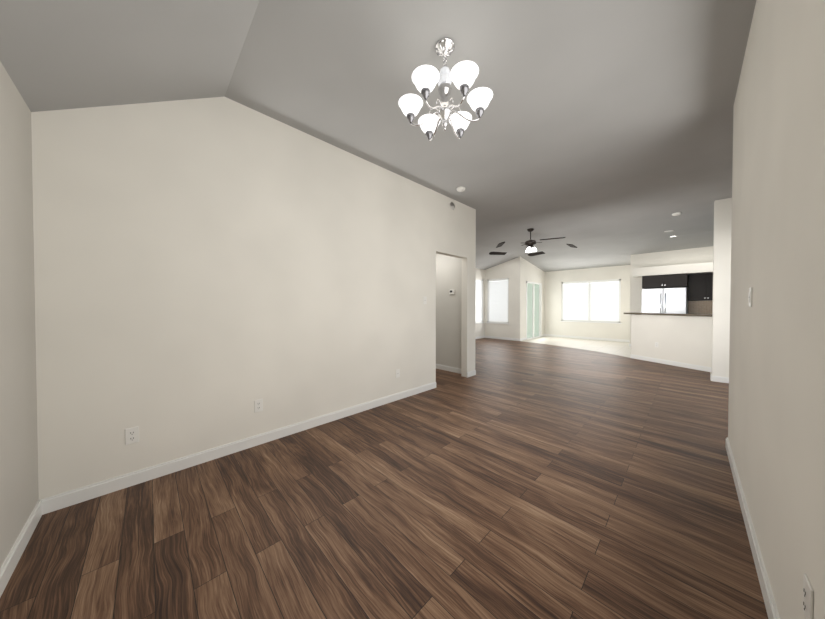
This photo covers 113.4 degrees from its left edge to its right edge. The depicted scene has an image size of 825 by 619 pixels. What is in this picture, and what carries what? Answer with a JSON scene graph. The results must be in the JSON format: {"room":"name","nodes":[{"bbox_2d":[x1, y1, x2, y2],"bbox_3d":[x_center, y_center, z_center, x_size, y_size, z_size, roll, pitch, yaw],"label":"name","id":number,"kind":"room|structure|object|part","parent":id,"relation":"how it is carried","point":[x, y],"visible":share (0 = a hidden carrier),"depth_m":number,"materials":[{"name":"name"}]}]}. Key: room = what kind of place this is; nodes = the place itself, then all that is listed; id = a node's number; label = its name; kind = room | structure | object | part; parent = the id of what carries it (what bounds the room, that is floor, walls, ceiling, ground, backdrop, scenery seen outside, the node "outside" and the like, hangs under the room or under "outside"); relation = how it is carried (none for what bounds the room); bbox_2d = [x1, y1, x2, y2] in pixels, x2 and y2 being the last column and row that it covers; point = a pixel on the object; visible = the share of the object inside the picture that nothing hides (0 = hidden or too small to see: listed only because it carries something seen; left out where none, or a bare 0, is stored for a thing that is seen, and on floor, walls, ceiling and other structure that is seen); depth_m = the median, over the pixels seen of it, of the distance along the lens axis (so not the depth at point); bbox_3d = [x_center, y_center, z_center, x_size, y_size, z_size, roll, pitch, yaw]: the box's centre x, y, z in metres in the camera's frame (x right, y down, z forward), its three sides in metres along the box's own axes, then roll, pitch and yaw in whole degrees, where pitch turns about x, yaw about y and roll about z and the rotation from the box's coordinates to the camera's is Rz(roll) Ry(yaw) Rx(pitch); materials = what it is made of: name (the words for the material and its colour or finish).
{"room":"empty living room","nodes":[
{"label":"empty living room","id":0,"kind":"room"},
{"bbox_2d":[0,61,38,567],"bbox_3d":[-1.274,-0.252,0.514,0.120,3.050,3.260,-1,1,-44],"label":"wall","id":1,"kind":"structure","parent":0,"point":[19,495],"depth_m":1.41,"materials":[{"name":"paint"}]},
{"bbox_2d":[0,498,47,596],"bbox_3d":[-1.229,1.226,0.585,0.014,0.092,2.970,-1,1,-44],"label":"baseboard","id":2,"kind":"structure","parent":1,"relation":"attached to","point":[12,559],"depth_m":1.39,"materials":[{"name":"white"}]},
{"bbox_2d":[0,0,258,111],"bbox_3d":[-0.926,-1.489,0.836,1.090,0.785,3.260,-1,1,-44],"label":"ceiling","id":3,"kind":"structure","parent":0,"point":[62,54],"depth_m":1.51,"materials":[{"name":"paint"}]},
{"bbox_2d":[31,97,475,499],"bbox_3d":[-0.645,-0.291,3.321,4.940,3.050,0.120,-1,1,-44],"label":"wall","id":4,"kind":"structure","parent":0,"point":[208,272],"depth_m":2.24,"materials":[{"name":"paint"}]},
{"bbox_2d":[125,426,138,444],"bbox_3d":[-1.999,0.898,1.932,0.070,0.114,0.018,-1,1,-44],"label":"electrical outlet","id":5,"kind":"object","parent":4,"relation":"attached to","point":[131,435],"visible":1,"depth_m":1.93,"materials":[{"name":"white plastic"}]},
{"bbox_2d":[47,382,435,512],"bbox_3d":[-0.956,1.193,2.944,3.700,0.092,0.014,-1,1,-44],"label":"baseboard","id":6,"kind":"structure","parent":4,"relation":"attached to","point":[58,502],"depth_m":2.20,"materials":[{"name":"white"}]},
{"bbox_2d":[254,399,262,412],"bbox_3d":[-1.419,0.885,2.498,0.070,0.114,0.018,-1,1,-44],"label":"electrical outlet","id":7,"kind":"object","parent":4,"relation":"attached to","point":[258,405],"visible":1,"depth_m":2.49,"materials":[{"name":"white plastic"}]},
{"bbox_2d":[396,369,399,377],"bbox_3d":[-0.199,0.869,3.682,0.070,0.114,0.010,-1,1,-44],"label":"electrical outlet","id":8,"kind":"object","parent":4,"relation":"attached to","point":[397,373],"visible":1,"depth_m":3.68,"materials":[{"name":"white plastic"}]},
{"bbox_2d":[0,338,767,618],"bbox_3d":[2.018,1.214,6.555,14.000,0.050,13.000,-1,1,-44],"label":"floor","id":9,"kind":"structure","parent":0,"point":[511,479],"depth_m":1.63,"materials":[{"name":"brown wood"}]},
{"bbox_2d":[436,253,461,368],"bbox_3d":[0.007,-0.330,6.102,0.120,3.050,2.950,-1,1,-44],"label":"wall","id":10,"kind":"structure","parent":0,"point":[448,312],"depth_m":5.29,"materials":[{"name":"paint"}]},
{"bbox_2d":[436,364,467,377],"bbox_3d":[0.263,1.154,5.765,0.014,0.092,2.080,-1,1,-44],"label":"baseboard","id":11,"kind":"structure","parent":10,"relation":"attached to","point":[452,369],"depth_m":5.29,"materials":[{"name":"white wood"}]},
{"bbox_2d":[475,268,484,336],"bbox_3d":[0.952,-0.496,8.999,5.280,3.300,0.120,-1,1,-44],"label":"wall","id":12,"kind":"structure","parent":0,"point":[480,327],"depth_m":10.66,"materials":[{"name":"paint"}]},
{"bbox_2d":[475,279,484,323],"bbox_3d":[2.495,-0.321,10.483,0.880,1.730,0.155,-1,1,-44],"label":"window","id":13,"kind":"structure","parent":12,"relation":"in","point":[479,303],"depth_m":10.61,"materials":[{"name":"white glass"}]},
{"bbox_2d":[224,0,755,256],"bbox_3d":[3.240,-1.874,3.877,9.130,0.100,7.520,-1,1,-44],"label":"ceiling","id":14,"kind":"structure","parent":0,"point":[603,122],"depth_m":2.33,"materials":[{"name":"paint"}]},
{"bbox_2d":[398,37,492,140],"bbox_3d":[0.221,-1.511,1.857,0.638,0.570,0.613,-1,1,-44],"label":"chandelier","id":15,"kind":"object","parent":14,"relation":"hanging from","point":[462,76],"visible":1,"depth_m":1.82,"materials":[{"name":"white glass"}]},
{"bbox_3d":[0.221,-1.437,1.859,0.094,0.422,0.094,-1,1,-44],"label":"stem","id":16,"kind":"part","parent":15,"relation":"part of","materials":[{"name":"silver metal"}]},
{"bbox_3d":[0.221,-1.702,1.855,0.035,0.079,0.035,-1,1,-44],"label":"chain","id":17,"kind":"part","parent":15,"relation":"part of","materials":[{"name":"silver metal"}]},
{"bbox_3d":[0.221,-1.334,1.860,0.470,0.118,0.445,-1,1,-44],"label":"arm","id":18,"kind":"part","parent":15,"relation":"part of"},
{"bbox_2d":[456,186,464,191],"bbox_3d":[0.729,-1.805,4.082,0.134,0.045,0.134,-1,1,-44],"label":"smoke detector","id":19,"kind":"object","parent":14,"relation":"attached to","point":[460,189],"visible":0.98,"depth_m":4.04,"materials":[{"name":"white plastic"}]},
{"bbox_2d":[489,228,576,255],"bbox_3d":[2.670,-1.599,6.318,1.950,0.518,1.901,-1,1,-44],"label":"fan","id":20,"kind":"object","parent":14,"relation":"hanging from","point":[530,243],"visible":1,"depth_m":6.23,"materials":[{"name":"black metal"}]},
{"bbox_3d":[2.736,-1.658,6.280,0.250,0.400,0.250,-1,1,-44],"label":"motor","id":21,"kind":"part","parent":20,"relation":"part of","materials":[{"name":"brown metal"}]},
{"bbox_3d":[2.723,-1.389,6.271,0.236,0.098,0.254,-1,1,-44],"label":"lamp shade","id":22,"kind":"part","parent":20,"relation":"part of","materials":[{"name":"white glass"}]},
{"bbox_2d":[485,258,516,337],"bbox_3d":[3.341,-0.515,10.415,0.120,3.300,1.430,-1,1,-44],"label":"wall","id":23,"kind":"structure","parent":0,"point":[507,269],"depth_m":10.13,"materials":[{"name":"paint"}]},
{"bbox_2d":[486,278,509,323],"bbox_3d":[3.301,-0.321,10.434,0.155,1.730,0.970,-1,1,-44],"label":"window","id":24,"kind":"structure","parent":23,"relation":"in","point":[498,301],"depth_m":10.43,"materials":[{"name":"white glass"}]},
{"bbox_2d":[484,335,519,340],"bbox_3d":[3.393,1.090,10.289,0.014,0.092,1.414,-1,1,-44],"label":"baseboard","id":25,"kind":"structure","parent":23,"relation":"attached to","point":[514,339],"depth_m":10.18,"materials":[{"name":"white wood"}]},
{"bbox_2d":[517,257,544,338],"bbox_3d":[4.681,-0.519,10.639,2.350,3.300,0.120,-1,1,-44],"label":"wall","id":26,"kind":"structure","parent":0,"point":[528,271],"depth_m":10.01,"materials":[{"name":"paint"}]},
{"bbox_2d":[526,281,541,339],"bbox_3d":[4.762,0.031,10.686,1.480,2.200,0.178,-1,1,-44],"label":"patio door","id":27,"kind":"structure","parent":26,"relation":"in","point":[533,309],"depth_m":10.67,"materials":[{"name":"white glass"}]},
{"bbox_2d":[544,265,629,339],"bbox_3d":[6.644,-0.515,10.396,0.120,3.300,3.210,-1,1,-44],"label":"wall","id":28,"kind":"structure","parent":0,"point":[553,324],"depth_m":10.37,"materials":[{"name":"paint"}]},
{"bbox_2d":[544,334,629,341],"bbox_3d":[6.596,1.089,10.372,0.014,0.092,2.970,-1,1,-44],"label":"baseboard","id":29,"kind":"structure","parent":28,"relation":"attached to","point":[565,336],"depth_m":10.19,"materials":[{"name":"white wood"}]},
{"bbox_2d":[560,279,621,323],"bbox_3d":[6.718,-0.299,10.298,0.155,1.590,2.000,-1,1,-44],"label":"window","id":30,"kind":"structure","parent":28,"relation":"in","point":[589,303],"depth_m":10.28,"materials":[{"name":"white"}]},
{"bbox_2d":[563,280,619,320],"bbox_3d":[6.722,-0.313,10.301,0.055,1.462,1.850,-1,1,-44],"label":"window blind","id":31,"kind":"object","parent":30,"relation":"attached to","point":[570,308],"visible":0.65,"depth_m":10.22,"materials":[{"name":"white plastic"}]},
{"bbox_2d":[476,231,713,271],"bbox_3d":[4.918,-1.727,6.599,7.870,0.470,9.070,-1,1,-44],"label":"ceiling","id":32,"kind":"structure","parent":0,"point":[619,254],"depth_m":8.77,"materials":[{"name":"paint"}]},
{"bbox_2d":[523,336,710,373],"bbox_3d":[6.758,1.175,7.353,5.900,0.004,7.520,-1,1,-44],"label":"floor","id":33,"kind":"structure","parent":0,"point":[617,348],"depth_m":8.92,"materials":[{"name":"beige tile"}]},
{"bbox_2d":[641,287,686,312],"bbox_3d":[7.064,0.294,7.625,0.806,1.760,0.900,-1,1,-44],"label":"fridge","id":34,"kind":"object","parent":33,"relation":"on","point":[664,300],"visible":0.44,"depth_m":7.34,"materials":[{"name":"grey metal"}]},
{"bbox_3d":[6.794,0.039,7.358,0.052,1.018,0.676,-1,1,-44],"label":"handle","id":35,"kind":"part","parent":34,"relation":"part of","materials":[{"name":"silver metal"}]},
{"bbox_2d":[630,246,712,343],"bbox_3d":[8.447,-0.341,6.904,0.120,3.050,4.550,-1,1,-44],"label":"wall","id":36,"kind":"structure","parent":0,"point":[686,256],"depth_m":8.00,"materials":[{"name":"paint"}]},
{"bbox_2d":[642,274,689,288],"bbox_3d":[7.152,-0.788,7.696,0.594,0.340,0.920,-1,1,-44],"label":"upper cabinet","id":37,"kind":"object","parent":36,"relation":"attached to","point":[674,280],"depth_m":7.46,"materials":[{"name":"black wood"}]},
{"bbox_2d":[688,273,712,300],"bbox_3d":[7.815,-0.596,7.206,0.334,0.710,0.670,-1,1,-44],"label":"upper cabinet","id":38,"kind":"object","parent":36,"relation":"attached to","point":[700,287],"depth_m":7.17,"materials":[{"name":"black wood"}]},
{"bbox_2d":[688,301,712,313],"bbox_3d":[8.497,0.021,6.763,0.010,0.506,2.270,-1,1,-44],"label":"tile backsplash","id":39,"kind":"structure","parent":36,"relation":"attached to","point":[699,307],"depth_m":7.40,"materials":[{"name":"beige tile"}]},
{"bbox_2d":[631,314,711,366],"bbox_3d":[5.699,0.666,5.659,0.140,1.070,2.054,0,1,-16],"label":"wall","id":40,"kind":"structure","parent":0,"point":[685,339],"depth_m":5.78,"materials":[{"name":"paint"}]},
{"bbox_2d":[624,312,711,316],"bbox_3d":[5.769,0.107,5.734,0.520,0.039,2.174,0,1,-16],"label":"countertop","id":41,"kind":"structure","parent":40,"relation":"on","point":[675,314],"depth_m":5.85,"materials":[{"name":"stone"}]},
{"bbox_2d":[630,354,711,371],"bbox_3d":[5.670,1.155,5.692,1.117,0.092,1.820,-1,1,-44],"label":"baseboard","id":42,"kind":"structure","parent":40,"relation":"attached to","point":[686,365],"depth_m":5.79,"materials":[{"name":"white wood"}]},
{"bbox_2d":[632,262,712,277],"bbox_3d":[8.224,-1.072,6.593,0.620,0.240,4.430,-1,1,-44],"label":"soffit","id":43,"kind":"structure","parent":0,"point":[698,268],"depth_m":7.32,"materials":[{"name":"paint"}]},
{"bbox_2d":[711,198,731,377],"bbox_3d":[6.182,-0.295,3.584,0.160,3.050,2.960,-1,1,-44],"label":"wall","id":44,"kind":"structure","parent":0,"point":[721,285],"depth_m":4.52,"materials":[{"name":"paint"}]},
{"bbox_2d":[710,374,728,382],"bbox_3d":[6.115,1.185,3.549,0.014,0.092,2.974,-1,1,-44],"label":"baseboard","id":45,"kind":"structure","parent":44,"relation":"attached to","point":[713,378],"depth_m":4.54,"materials":[{"name":"white wood"}]},
{"bbox_2d":[728,0,824,618],"bbox_3d":[1.333,-0.257,0.864,4.340,3.050,0.120,-1,1,-44],"label":"wall","id":46,"kind":"structure","parent":0,"point":[776,424],"depth_m":0.96,"materials":[{"name":"paint"}]},
{"bbox_2d":[749,287,751,306],"bbox_3d":[1.982,-0.072,1.591,0.070,0.114,0.010,-1,1,-44],"label":"light switch","id":47,"kind":"object","parent":46,"relation":"attached to","point":[750,297],"visible":1,"depth_m":1.57,"materials":[{"name":"white plastic"}]},
{"bbox_2d":[726,437,779,618],"bbox_3d":[1.334,1.220,0.980,4.234,0.092,0.014,-1,1,-44],"label":"baseboard","id":48,"kind":"structure","parent":46,"relation":"attached to","point":[771,608],"depth_m":1.37,"materials":[{"name":"white"}]},
{"bbox_2d":[803,574,813,618],"bbox_3d":[1.148,0.844,0.783,0.070,0.114,0.018,-1,1,-44],"label":"electrical outlet","id":49,"kind":"object","parent":46,"relation":"attached to","point":[808,598],"visible":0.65,"depth_m":0.78,"materials":[{"name":"white plastic"}]}
]}

